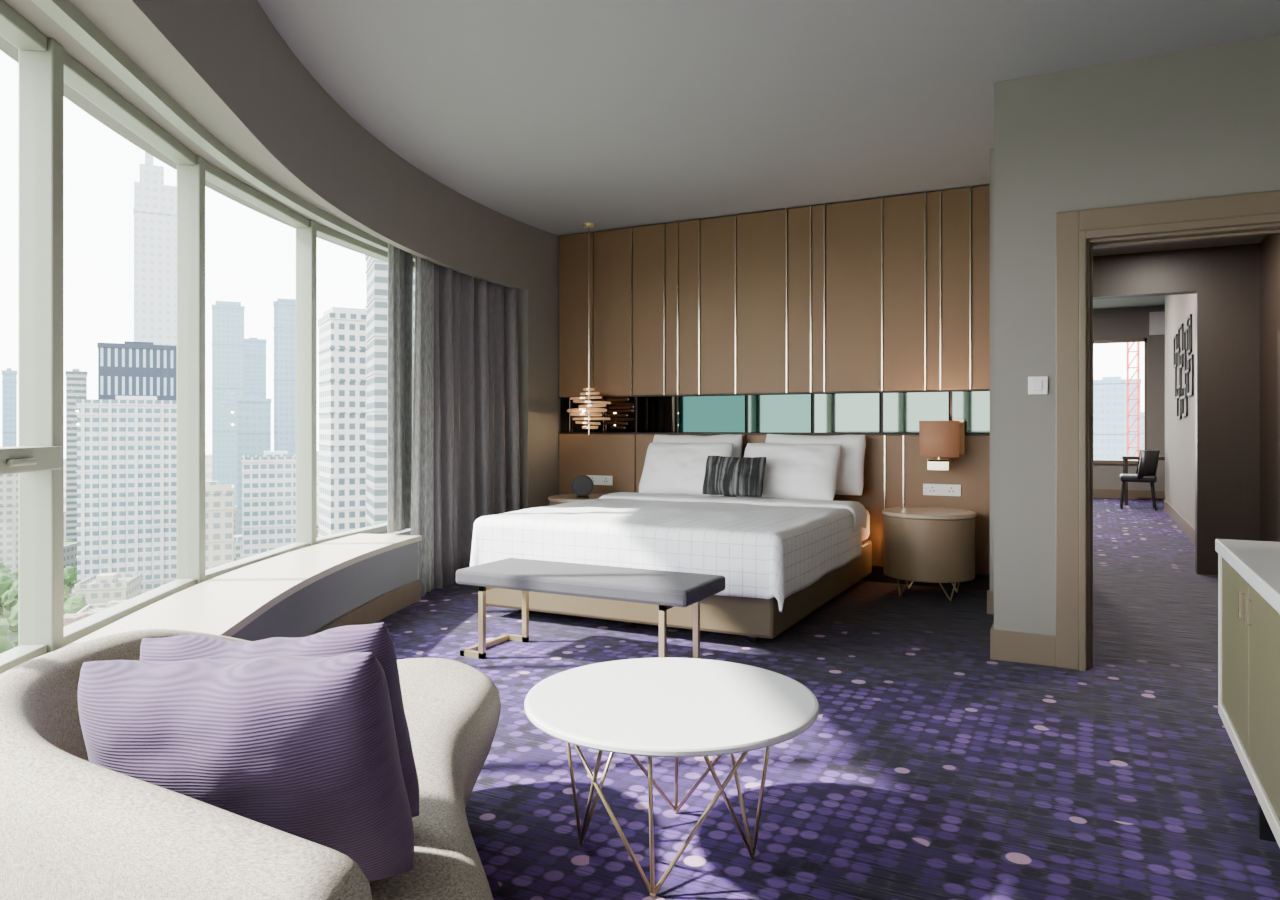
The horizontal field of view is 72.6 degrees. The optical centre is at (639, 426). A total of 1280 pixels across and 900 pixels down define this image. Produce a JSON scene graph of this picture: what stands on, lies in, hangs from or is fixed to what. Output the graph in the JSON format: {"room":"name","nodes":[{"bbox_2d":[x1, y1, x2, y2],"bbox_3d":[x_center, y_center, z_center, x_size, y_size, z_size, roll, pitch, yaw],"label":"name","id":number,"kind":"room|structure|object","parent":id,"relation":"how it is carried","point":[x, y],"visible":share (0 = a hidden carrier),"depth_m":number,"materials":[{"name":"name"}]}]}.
{"room":"hotel room","nodes":[
{"label":"hotel room","id":0,"kind":"room"},
{"bbox_2d":[0,0,385,261],"bbox_3d":[-1.636,-1.550,3.521,1.539,0.460,9.960,0,0,1],"label":"wall","id":1,"kind":"structure","parent":0,"point":[103,14],"depth_m":3.44,"materials":[{"name":"paint"}]},
{"bbox_2d":[31,0,414,261],"bbox_3d":[-1.619,-1.295,3.197,0.792,0.050,9.221,0,0,0],"label":"curtain track","id":2,"kind":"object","parent":1,"relation":"attached to","point":[64,13],"depth_m":3.51,"materials":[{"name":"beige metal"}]},
{"bbox_2d":[110,0,558,295],"bbox_3d":[-1.280,-1.490,3.407,0.934,0.579,9.540,0,0,1],"label":"ceiling soffit","id":3,"kind":"structure","parent":1,"relation":"attached to","point":[230,52],"depth_m":4.57,"materials":[{"name":"paint"}]},
{"bbox_2d":[387,243,412,532],"bbox_3d":[-1.681,-0.285,6.173,0.057,2.030,0.365,0,0,10],"label":"curtain","id":4,"kind":"object","parent":1,"relation":"hanging from","point":[400,262],"visible":0.91,"depth_m":6.08,"materials":[{"name":"grey fabric"}]},
{"bbox_2d":[410,256,433,593],"bbox_3d":[-1.548,-0.041,6.213,0.051,2.458,0.316,0,0,13],"label":"curtain","id":5,"kind":"object","parent":1,"relation":"hanging from","point":[422,485],"visible":0.88,"depth_m":6.21,"materials":[{"name":"grey fabric"}]},
{"bbox_2d":[231,542,417,640],"bbox_3d":[-1.686,0.993,2.371,0.908,0.415,7.640,0,0,-5],"label":"wall","id":6,"kind":"structure","parent":0,"point":[302,613],"depth_m":4.81,"materials":[{"name":"paint"}]},
{"bbox_2d":[0,0,63,673],"bbox_3d":[-1.942,-0.268,2.362,0.144,2.105,1.334,0,0,-8],"label":"window","id":7,"kind":"structure","parent":6,"relation":"in","point":[38,458],"depth_m":2.95,"materials":[{"name":"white metal"}]},
{"bbox_2d":[64,51,204,645],"bbox_3d":[-2.127,-0.268,3.656,0.110,2.105,1.296,0,0,-7],"label":"window","id":8,"kind":"structure","parent":6,"relation":"in","point":[190,166],"depth_m":4.22,"materials":[{"name":"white metal"}]},
{"bbox_2d":[58,534,421,649],"bbox_3d":[-1.579,0.767,2.359,0.759,0.035,7.580,0,0,-5],"label":"window sill","id":9,"kind":"structure","parent":6,"relation":"on","point":[224,604],"depth_m":4.00,"materials":[{"name":"beige stone"}]},
{"bbox_2d":[205,161,316,580],"bbox_3d":[-2.168,-0.268,4.961,0.110,2.105,1.340,0,0,2],"label":"window","id":10,"kind":"structure","parent":6,"relation":"in","point":[306,230],"depth_m":5.55,"materials":[{"name":"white metal"}]},
{"bbox_2d":[309,580,420,635],"bbox_3d":[-1.359,1.130,2.328,0.312,0.140,7.431,0,0,-5],"label":"baseboard","id":11,"kind":"structure","parent":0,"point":[380,607],"depth_m":5.42,"materials":[{"name":"brown wood"}]},
{"bbox_2d":[378,529,410,534],"bbox_3d":[-1.741,0.993,7.009,0.353,0.415,1.860,0,0,18],"label":"wall","id":12,"kind":"structure","parent":0,"point":[406,531],"depth_m":6.50,"materials":[{"name":"paint"}]},
{"bbox_2d":[317,224,387,543],"bbox_3d":[-1.994,-0.268,6.277,0.110,2.105,1.340,0,0,12],"label":"window","id":13,"kind":"structure","parent":12,"relation":"in","point":[323,232],"depth_m":6.10,"materials":[{"name":"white metal"}]},
{"bbox_2d":[517,278,559,509],"bbox_3d":[-1.178,-0.060,8.066,0.726,2.520,0.600,0,0,27],"label":"wall","id":14,"kind":"structure","parent":0,"point":[537,313],"depth_m":7.79,"materials":[{"name":"paint"}]},
{"bbox_2d":[434,263,519,588],"bbox_3d":[-1.362,-0.056,7.002,0.226,2.488,1.505,0,0,20],"label":"curtain","id":15,"kind":"object","parent":14,"relation":"hanging from","point":[477,456],"visible":0.72,"depth_m":6.94,"materials":[{"name":"grey fabric"}]},
{"bbox_2d":[257,0,1279,235],"bbox_3d":[-0.664,-1.830,3.064,6.230,0.100,9.236,0,0,27],"label":"ceiling","id":16,"kind":"structure","parent":0,"point":[556,117],"depth_m":4.53,"materials":[{"name":"paint"}]},
{"bbox_2d":[567,223,610,434],"bbox_3d":[-0.450,-0.855,7.637,0.385,1.849,0.350,0,0,27],"label":"pendant lamp","id":17,"kind":"object","parent":16,"relation":"hanging from","point":[588,410],"visible":1,"depth_m":7.56,"materials":[{"name":"gold metal"}]},
{"bbox_2d":[374,498,1279,899],"bbox_3d":[2.200,1.260,7.108,7.610,0.120,19.050,0,0,27],"label":"floor","id":18,"kind":"structure","parent":0,"point":[929,766],"depth_m":3.04,"materials":[{"name":"purple carpet"}]},
{"bbox_2d":[0,629,500,899],"bbox_3d":[-0.787,0.828,1.835,0.997,0.745,2.123,0,0,-10],"label":"sofa","id":19,"kind":"object","parent":18,"relation":"on","point":[72,827],"visible":0.52,"depth_m":1.13,"materials":[{"name":"beige fabric"}]},
{"bbox_2d":[78,652,413,881],"bbox_3d":[-0.637,0.551,1.415,0.530,0.411,0.248,0,0,14],"label":"cushion","id":20,"kind":"object","parent":19,"relation":"on","point":[305,747],"visible":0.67,"depth_m":1.31,"materials":[{"name":"purple fabric"}]},
{"bbox_2d":[140,622,419,816],"bbox_3d":[-0.681,0.566,1.649,0.535,0.425,0.204,0,0,7],"label":"cushion","id":21,"kind":"object","parent":19,"relation":"on","point":[376,639],"visible":0.21,"depth_m":1.60,"materials":[{"name":"purple fabric"}]},
{"bbox_2d":[548,494,604,505],"bbox_3d":[-0.471,0.898,7.524,0.640,0.597,0.640,0,0,27],"label":"nightstand","id":22,"kind":"object","parent":18,"relation":"on","point":[564,498],"visible":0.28,"depth_m":7.37,"materials":[{"name":"paint"}]},
{"bbox_2d":[572,475,593,497],"bbox_3d":[-0.486,0.505,7.408,0.185,0.194,0.110,0,0,2],"label":"speaker","id":23,"kind":"object","parent":22,"relation":"on","point":[582,485],"visible":1,"depth_m":7.37},
{"bbox_2d":[574,478,590,493],"bbox_3d":[-0.487,0.500,7.371,0.140,0.140,0.015,0,0,0],"label":"grille","id":24,"kind":"object","parent":23,"relation":"attached to","point":[581,485],"depth_m":7.37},
{"bbox_2d":[456,558,724,658],"bbox_3d":[-0.267,0.972,4.465,1.330,0.454,0.490,0,0,27],"label":"bench","id":25,"kind":"object","parent":18,"relation":"on","point":[665,589],"visible":0.81,"depth_m":4.35,"materials":[{"name":"grey fabric"}]},
{"bbox_2d":[470,492,871,642],"bbox_3d":[0.384,0.863,6.090,2.063,0.674,2.424,0,0,27],"label":"bed","id":26,"kind":"object","parent":18,"relation":"on","point":[780,561],"visible":0.96,"depth_m":5.12,"materials":[{"name":"white fabric"}]},
{"bbox_2d":[639,442,732,495],"bbox_3d":[0.367,0.337,7.034,0.755,0.427,0.315,0,0,24],"label":"pillow","id":27,"kind":"object","parent":26,"relation":"on","point":[669,468],"visible":0.7,"depth_m":6.96,"materials":[{"name":"fabric"}]},
{"bbox_2d":[653,434,742,456],"bbox_3d":[0.459,0.292,7.256,0.813,0.464,0.253,0,0,28],"label":"pillow","id":28,"kind":"object","parent":26,"relation":"on","point":[736,439],"visible":0.27,"depth_m":7.17,"materials":[{"name":"fabric"}]},
{"bbox_2d":[702,456,765,496],"bbox_3d":[0.705,0.366,6.534,0.476,0.295,0.199,0,0,21],"label":"cushion","id":29,"kind":"object","parent":26,"relation":"on","point":[735,476],"visible":1,"depth_m":6.47,"materials":[{"name":"black fabric"}]},
{"bbox_2d":[737,443,841,500],"bbox_3d":[1.131,0.339,6.639,0.775,0.425,0.323,0,0,28],"label":"pillow","id":30,"kind":"object","parent":26,"relation":"on","point":[792,471],"visible":0.77,"depth_m":6.51,"materials":[{"name":"fabric"}]},
{"bbox_2d":[765,434,865,494],"bbox_3d":[1.349,0.287,6.799,0.799,0.462,0.261,0,0,30],"label":"pillow","id":31,"kind":"object","parent":26,"relation":"on","point":[851,465],"visible":0.36,"depth_m":6.61,"materials":[{"name":"fabric"}]},
{"bbox_2d":[524,658,818,897],"bbox_3d":[0.088,0.984,2.495,0.832,0.432,0.832,0,0,27],"label":"coffee table","id":32,"kind":"object","parent":18,"relation":"on","point":[650,707],"visible":1,"depth_m":2.39,"materials":[{"name":"white paint"}]},
{"bbox_2d":[882,507,976,600],"bbox_3d":[2.061,0.898,6.217,0.640,0.597,0.640,0,0,27],"label":"nightstand","id":33,"kind":"object","parent":18,"relation":"on","point":[922,544],"visible":1,"depth_m":5.96,"materials":[{"name":"paint"}]},
{"bbox_2d":[1120,450,1159,510],"bbox_3d":[7.328,0.768,12.771,0.511,0.867,0.480,0,0,27],"label":"desk chair","id":34,"kind":"object","parent":18,"relation":"on","point":[1147,465],"visible":1,"depth_m":12.56,"materials":[{"name":"black leather"}]},
{"bbox_2d":[1121,455,1164,504],"bbox_3d":[8.210,0.825,13.346,1.450,0.750,0.650,0,0,27],"label":"desk","id":35,"kind":"object","parent":18,"relation":"on","point":[1125,458],"visible":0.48,"depth_m":13.39,"materials":[{"name":"brown wood"}]},
{"bbox_2d":[1215,539,1279,847],"bbox_3d":[1.763,0.800,1.915,0.582,0.800,2.420,0,0,27],"label":"base cabinet","id":36,"kind":"object","parent":18,"relation":"on","point":[1248,570],"visible":1,"depth_m":2.52,"materials":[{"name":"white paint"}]},
{"bbox_2d":[990,149,993,590],"bbox_3d":[2.505,-0.290,5.954,0.130,2.980,0.880,0,0,27],"label":"wall","id":37,"kind":"structure","parent":0,"point":[992,150],"depth_m":5.59,"materials":[{"name":"beige paint"}]},
{"bbox_2d":[987,590,993,614],"bbox_3d":[2.293,1.125,5.560,0.145,0.150,0.015,0,0,27],"label":"baseboard","id":38,"kind":"structure","parent":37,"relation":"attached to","point":[990,594],"depth_m":5.58,"materials":[{"name":"beige wood"}]},
{"bbox_2d":[1093,305,1164,490],"bbox_3d":[7.427,-0.450,15.044,5.600,3.300,0.150,0,0,27],"label":"wall","id":39,"kind":"structure","parent":0,"point":[1130,322],"depth_m":14.46,"materials":[{"name":"beige paint"}]},
{"bbox_2d":[1093,338,1146,463],"bbox_3d":[6.904,-0.430,15.263,3.470,2.100,0.140,0,0,27],"label":"window","id":40,"kind":"structure","parent":39,"relation":"in","point":[1144,340],"depth_m":14.56,"materials":[{"name":"brown metal"}]},
{"bbox_2d":[1093,489,1164,499],"bbox_3d":[7.388,1.125,14.969,5.400,0.150,0.020,0,0,27],"label":"baseboard","id":41,"kind":"structure","parent":39,"relation":"attached to","point":[1097,493],"depth_m":14.54,"materials":[{"name":"brown wood"}]},
{"bbox_2d":[1149,311,1164,334],"bbox_3d":[8.556,-1.710,14.352,0.280,0.380,0.035,0,0,27],"label":"air vent","id":42,"kind":"object","parent":39,"relation":"in","point":[1156,319],"visible":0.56,"depth_m":14.35,"materials":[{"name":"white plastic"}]},
{"bbox_2d":[1093,295,1164,308],"bbox_3d":[5.524,-2.050,11.356,5.600,0.100,8.450,0,0,27],"label":"ceiling","id":43,"kind":"structure","parent":0,"point":[1149,300],"depth_m":13.99,"materials":[{"name":"paint"}]},
{"bbox_2d":[994,34,1279,635],"bbox_3d":[2.590,-0.290,4.189,1.640,2.980,0.140,0,0,27],"label":"wall","id":44,"kind":"structure","parent":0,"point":[1203,122],"depth_m":4.37,"materials":[{"name":"beige paint"}]},
{"bbox_2d":[990,629,1055,666],"bbox_3d":[1.947,1.123,4.432,0.305,0.155,0.018,0,0,27],"label":"baseboard","id":45,"kind":"structure","parent":44,"relation":"attached to","point":[1011,646],"depth_m":4.42,"materials":[{"name":"beige wood"}]},
{"bbox_2d":[1028,376,1047,394],"bbox_3d":[2.010,-0.210,4.399,0.090,0.090,0.018,0,0,27],"label":"light switch","id":46,"kind":"object","parent":44,"relation":"attached to","point":[1036,385],"visible":1,"depth_m":4.39,"materials":[{"name":"white plastic"}]},
{"bbox_2d":[1056,190,1279,670],"bbox_3d":[2.616,0.065,4.164,1.130,2.270,0.200,0,0,27],"label":"door frame","id":47,"kind":"structure","parent":44,"relation":"attached to","point":[1078,233],"depth_m":4.30,"materials":[{"name":"brown wood"}]},
{"bbox_2d":[1093,243,1259,574],"bbox_3d":[3.099,-0.450,7.944,4.420,3.300,0.160,0,0,27],"label":"wall","id":48,"kind":"structure","parent":0,"point":[1224,281],"depth_m":7.04,"materials":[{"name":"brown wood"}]},
{"bbox_2d":[1165,294,1194,527],"bbox_3d":[6.249,-0.450,9.862,0.120,3.300,6.140,0,0,27],"label":"wall","id":49,"kind":"structure","parent":0,"point":[1179,433],"depth_m":10.81,"materials":[{"name":"beige paint"}]},
{"bbox_2d":[1164,499,1194,543],"bbox_3d":[6.189,1.125,9.893,0.015,0.150,6.140,0,0,27],"label":"baseboard","id":50,"kind":"structure","parent":49,"relation":"attached to","point":[1185,526],"depth_m":10.29,"materials":[{"name":"beige wood"}]},
{"bbox_2d":[1173,314,1193,418],"bbox_3d":[6.299,-0.650,10.113,0.018,1.100,2.250,0,0,27],"label":"wall art","id":51,"kind":"object","parent":49,"relation":"attached to","point":[1180,359],"visible":1,"depth_m":9.87,"materials":[{"name":"grey metal"}]},
{"bbox_2d":[1093,234,1267,255],"bbox_3d":[3.602,-1.500,5.670,1.440,0.080,3.420,0,0,27],"label":"ceiling","id":52,"kind":"structure","parent":0,"point":[1257,238],"depth_m":7.01,"materials":[{"name":"beige paint"}]},
{"bbox_2d":[1260,233,1279,541],"bbox_3d":[4.188,-0.150,5.367,0.120,2.700,3.420,0,0,27],"label":"wall","id":53,"kind":"structure","parent":0,"point":[1270,245],"depth_m":6.50,"materials":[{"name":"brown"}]},
{"bbox_3d":[0.886,-0.290,7.364,4.940,2.980,0.140,0,0,27],"label":"wall","id":54,"kind":"structure","parent":0,"visible":0},
{"bbox_2d":[559,185,989,590],"bbox_3d":[0.937,-0.285,7.218,3.785,2.970,0.072,0,0,27],"label":"panelling","id":55,"kind":"object","parent":54,"relation":"attached to","point":[870,318],"visible":0.73,"depth_m":7.03,"materials":[{"name":"brown wood"}]},
{"bbox_2d":[587,475,612,484],"bbox_3d":[-0.358,0.478,7.854,0.260,0.083,0.014,0,0,27],"label":"wall socket","id":56,"kind":"object","parent":55,"relation":"attached to","point":[597,479],"visible":0.76,"depth_m":7.84,"materials":[{"name":"white plastic"}]},
{"bbox_2d":[919,419,964,470],"bbox_3d":[2.193,0.128,6.353,0.290,0.375,0.342,0,0,27],"label":"wall lamp","id":57,"kind":"object","parent":55,"relation":"attached to","point":[939,439],"visible":1,"depth_m":6.23,"materials":[{"name":"brown fabric"}]},
{"bbox_2d":[923,484,960,495],"bbox_3d":[2.255,0.469,6.505,0.264,0.085,0.014,0,0,27],"label":"wall socket","id":58,"kind":"object","parent":55,"relation":"attached to","point":[928,489],"visible":1,"depth_m":6.50,"materials":[{"name":"white plastic"}]},
{"label":"outside","id":59,"kind":"structure","parent":0,"visible":0},
{"bbox_2d":[0,451,318,647],"bbox_3d":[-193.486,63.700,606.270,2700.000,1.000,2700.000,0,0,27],"label":"ground","id":60,"kind":"structure","parent":59,"point":[4,624],"depth_m":759.21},
{"bbox_2d":[0,562,6,570],"bbox_3d":[-255.881,58.459,347.160,7.960,9.482,8.703,0,0,-38],"label":"tree","id":61,"kind":"object","parent":60,"relation":"on","point":[2,566],"visible":0.22,"depth_m":346.92,"materials":[{"name":"green plant"}]},
{"bbox_2d":[0,568,10,573],"bbox_3d":[-240.519,58.390,330.343,8.076,9.621,8.831,0,0,38],"label":"tree","id":62,"kind":"object","parent":60,"relation":"on","point":[5,570],"visible":0.08,"depth_m":329.01,"materials":[{"name":"green plant"}]},
{"bbox_2d":[0,628,13,653],"bbox_3d":[-159.451,56.000,213.468,12.088,14.400,13.217,0,0,-17],"label":"tree","id":63,"kind":"object","parent":60,"relation":"on","point":[5,642],"visible":0.45,"depth_m":213.57,"materials":[{"name":"green plant"}]},
{"bbox_2d":[0,573,15,614],"bbox_3d":[-215.432,56.222,293.350,11.715,13.956,12.810,0,0,41],"label":"tree","id":64,"kind":"object","parent":60,"relation":"on","point":[6,582],"visible":0.48,"depth_m":291.85,"materials":[{"name":"green plant"}]},
{"bbox_2d":[0,473,17,571],"bbox_3d":[-275.699,39.900,367.197,22.600,46.600,18.600,0,0,-37],"label":"building","id":65,"kind":"structure","parent":60,"relation":"on","point":[8,482],"depth_m":364.72,"materials":[{"name":"white concrete"}]},
{"bbox_2d":[2,368,16,446],"bbox_3d":[-380.522,13.900,525.670,7.600,98.600,14.600,0,0,-36],"label":"building","id":66,"kind":"structure","parent":60,"relation":"on","point":[9,376],"depth_m":520.02,"materials":[{"name":"blue glass"}]},
{"bbox_2d":[1,580,17,610],"bbox_3d":[-202.123,56.462,285.066,12.370,13.477,11.313,0,0,-2],"label":"tree","id":67,"kind":"object","parent":60,"relation":"on","point":[10,597],"visible":0.29,"depth_m":281.01,"materials":[{"name":"green plant"}]},
{"bbox_2d":[7,572,17,579],"bbox_3d":[-221.381,57.089,307.784,10.260,12.222,11.218,0,0,21],"label":"tree","id":68,"kind":"object","parent":60,"relation":"on","point":[14,575],"visible":0.08,"depth_m":306.15,"materials":[{"name":"green plant"}]},
{"bbox_2d":[7,601,17,619],"bbox_3d":[-188.957,57.970,267.064,8.781,10.460,9.601,0,0,-14],"label":"tree","id":69,"kind":"object","parent":60,"relation":"on","point":[9,614],"visible":0.06,"depth_m":263.28,"materials":[{"name":"green plant"}]},
{"bbox_2d":[8,603,17,632],"bbox_3d":[-180.948,56.838,257.234,11.678,12.724,10.681,0,0,17],"label":"tree","id":70,"kind":"object","parent":60,"relation":"on","point":[13,619],"visible":0.12,"depth_m":253.13,"materials":[{"name":"green plant"}]},
{"bbox_2d":[14,635,17,646],"bbox_3d":[-167.265,58.548,238.642,7.811,9.305,8.540,0,0,23],"label":"tree","id":71,"kind":"object","parent":60,"relation":"on","point":[16,639],"visible":0.04,"depth_m":235.25,"materials":[{"name":"green plant"}]},
{"bbox_2d":[64,511,65,536],"bbox_3d":[-339.811,55.135,497.443,17.969,16.130,19.170,0,0,28],"label":"building","id":72,"kind":"structure","parent":60,"relation":"on","point":[64,511],"depth_m":498.76,"materials":[{"name":"white concrete"}]},
{"bbox_2d":[64,590,70,602],"bbox_3d":[-189.268,58.209,284.061,9.163,9.983,8.380,0,0,-28],"label":"tree","id":73,"kind":"object","parent":60,"relation":"on","point":[66,595],"visible":0.1,"depth_m":283.56,"materials":[{"name":"green plant"}]},
{"bbox_2d":[64,585,70,593],"bbox_3d":[-204.812,58.467,305.884,8.688,9.465,7.946,0,0,-34],"label":"tree","id":74,"kind":"object","parent":60,"relation":"on","point":[67,589],"visible":0.04,"depth_m":306.90,"materials":[{"name":"green plant"}]},
{"bbox_2d":[64,542,76,567],"bbox_3d":[-233.957,54.225,345.382,14.199,17.950,15.903,0,0,-8],"label":"building","id":75,"kind":"structure","parent":60,"relation":"on","point":[70,548],"depth_m":348.61,"materials":[{"name":"grey concrete"}]},
{"bbox_2d":[64,566,76,593],"bbox_3d":[-216.019,57.961,330.078,8.795,10.477,9.617,0,0,14],"label":"tree","id":76,"kind":"object","parent":60,"relation":"on","point":[70,573],"visible":0.7,"depth_m":328.05,"materials":[{"name":"green plant"}]},
{"bbox_2d":[64,596,87,614],"bbox_3d":[-166.255,56.461,256.184,12.370,13.477,11.314,0,0,40],"label":"tree","id":77,"kind":"object","parent":60,"relation":"on","point":[72,605],"visible":0.24,"depth_m":253.87,"materials":[{"name":"green plant"}]},
{"bbox_2d":[65,369,87,541],"bbox_3d":[-295.192,16.400,456.297,9.600,93.600,15.600,0,0,-33],"label":"building","id":78,"kind":"structure","parent":60,"relation":"on","point":[76,380],"depth_m":449.05,"materials":[{"name":"white concrete"}]},
{"bbox_2d":[64,613,92,626],"bbox_3d":[-136.166,54.252,209.774,14.213,17.896,18.422,0,0,-5],"label":"building","id":79,"kind":"structure","parent":60,"relation":"on","point":[68,618],"depth_m":208.22,"materials":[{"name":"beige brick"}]},
{"bbox_2d":[76,600,126,613],"bbox_3d":[-145.902,56.248,247.381,21.663,13.903,12.833,0,0,-19],"label":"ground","id":80,"kind":"structure","parent":60,"relation":"on","point":[90,608],"depth_m":246.36,"materials":[{"name":"grey concrete"}]},
{"bbox_2d":[74,573,141,603],"bbox_3d":[-168.893,54.972,277.246,14.379,16.456,18.202,0,0,-16],"label":"building","id":81,"kind":"structure","parent":60,"relation":"on","point":[102,588],"depth_m":270.31,"materials":[{"name":"beige concrete"}]},
{"bbox_2d":[76,396,176,593],"bbox_3d":[-178.422,26.150,310.695,35.600,74.100,24.800,0,0,-26],"label":"building","id":82,"kind":"structure","parent":60,"relation":"on","point":[126,471],"depth_m":298.84,"materials":[{"name":"white concrete"}]},
{"bbox_2d":[97,341,176,399],"bbox_3d":[-203.796,14.400,355.847,29.600,97.600,25.600,0,0,-30],"label":"building","id":83,"kind":"structure","parent":60,"relation":"on","point":[128,368],"depth_m":344.38,"materials":[{"name":"glass"}]},
{"bbox_2d":[133,152,176,345],"bbox_3d":[-238.945,-35.300,434.639,23.600,197.000,22.600,0,0,-29],"label":"building","id":84,"kind":"structure","parent":60,"relation":"on","point":[155,203],"depth_m":424.22,"materials":[{"name":"concrete"}]},
{"bbox_2d":[205,481,234,569],"bbox_3d":[-131.026,39.900,266.281,12.600,46.600,14.600,0,0,-26],"label":"building","id":85,"kind":"structure","parent":60,"relation":"on","point":[219,499],"depth_m":260.97,"materials":[{"name":"white concrete"}]},
{"bbox_2d":[212,301,244,505],"bbox_3d":[-287.892,-11.800,609.040,20.600,150.000,20.600,0,0,-25],"label":"building","id":86,"kind":"structure","parent":60,"relation":"on","point":[228,344],"depth_m":599.56,"materials":[{"name":"teal glass"}]},
{"bbox_2d":[234,506,236,535],"bbox_3d":[-225.027,53.774,489.451,11.626,18.853,15.555,0,0,-12],"label":"building","id":87,"kind":"structure","parent":60,"relation":"on","point":[235,507],"depth_m":482.00,"materials":[{"name":"white concrete"}]},
{"bbox_2d":[234,535,241,559],"bbox_3d":[-175.861,55.374,381.650,15.293,15.652,18.363,0,0,36],"label":"building","id":88,"kind":"structure","parent":60,"relation":"on","point":[238,538],"depth_m":374.37,"materials":[{"name":"white concrete"}]},
{"bbox_2d":[236,395,271,534],"bbox_3d":[-189.765,23.900,428.228,15.600,78.600,18.600,0,0,-24],"label":"building","id":89,"kind":"structure","parent":60,"relation":"on","point":[253,433],"depth_m":419.38,"materials":[{"name":"teal glass"}]},
{"bbox_2d":[244,337,266,398],"bbox_3d":[-314.249,-4.600,709.142,18.600,135.600,20.600,0,0,-24],"label":"building","id":90,"kind":"structure","parent":60,"relation":"on","point":[255,356],"depth_m":700.45,"materials":[{"name":"blue glass"}]},
{"bbox_2d":[241,451,295,558],"bbox_3d":[-128.721,35.900,309.232,22.600,54.600,20.600,0,0,-23],"label":"building","id":91,"kind":"structure","parent":60,"relation":"on","point":[268,479],"depth_m":299.06,"materials":[{"name":"white concrete"}]},
{"bbox_2d":[273,298,295,454],"bbox_3d":[-204.729,-5.300,509.278,17.600,137.000,20.600,0,0,-22],"label":"building","id":92,"kind":"structure","parent":60,"relation":"on","point":[284,326],"depth_m":499.12,"materials":[{"name":"blue glass"}]},
{"bbox_2d":[318,307,365,536],"bbox_3d":[-88.570,13.700,270.686,18.600,99.000,20.600,0,0,-30],"label":"building","id":93,"kind":"structure","parent":60,"relation":"on","point":[342,331],"depth_m":260.65,"materials":[{"name":"white concrete"}]},
{"bbox_2d":[365,255,414,526],"bbox_3d":[-64.196,6.900,234.205,16.600,112.600,20.600,0,0,-23],"label":"building","id":94,"kind":"structure","parent":60,"relation":"on","point":[376,271],"depth_m":222.95,"materials":[{"name":"white concrete"}]},
{"bbox_2d":[1094,377,1140,459],"bbox_3d":[221.954,19.900,408.788,22.600,86.600,20.600,0,0,28],"label":"building","id":95,"kind":"structure","parent":60,"relation":"on","point":[1110,393],"depth_m":399.88,"materials":[{"name":"blue glass"}]},
{"bbox_2d":[1126,342,1139,454],"bbox_3d":[81.536,21.072,127.449,30.786,84.531,2.000,0,0,27],"label":"tower crane","id":96,"kind":"object","parent":60,"relation":"on","point":[1138,343],"visible":0.2,"depth_m":130.68,"materials":[{"name":"red paint"}]},
{"bbox_2d":[1141,412,1143,449],"bbox_3d":[278.799,26.900,458.544,30.600,72.600,20.600,0,0,31],"label":"building","id":97,"kind":"structure","parent":60,"relation":"on","point":[1142,413],"depth_m":456.35,"materials":[{"name":"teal glass"}]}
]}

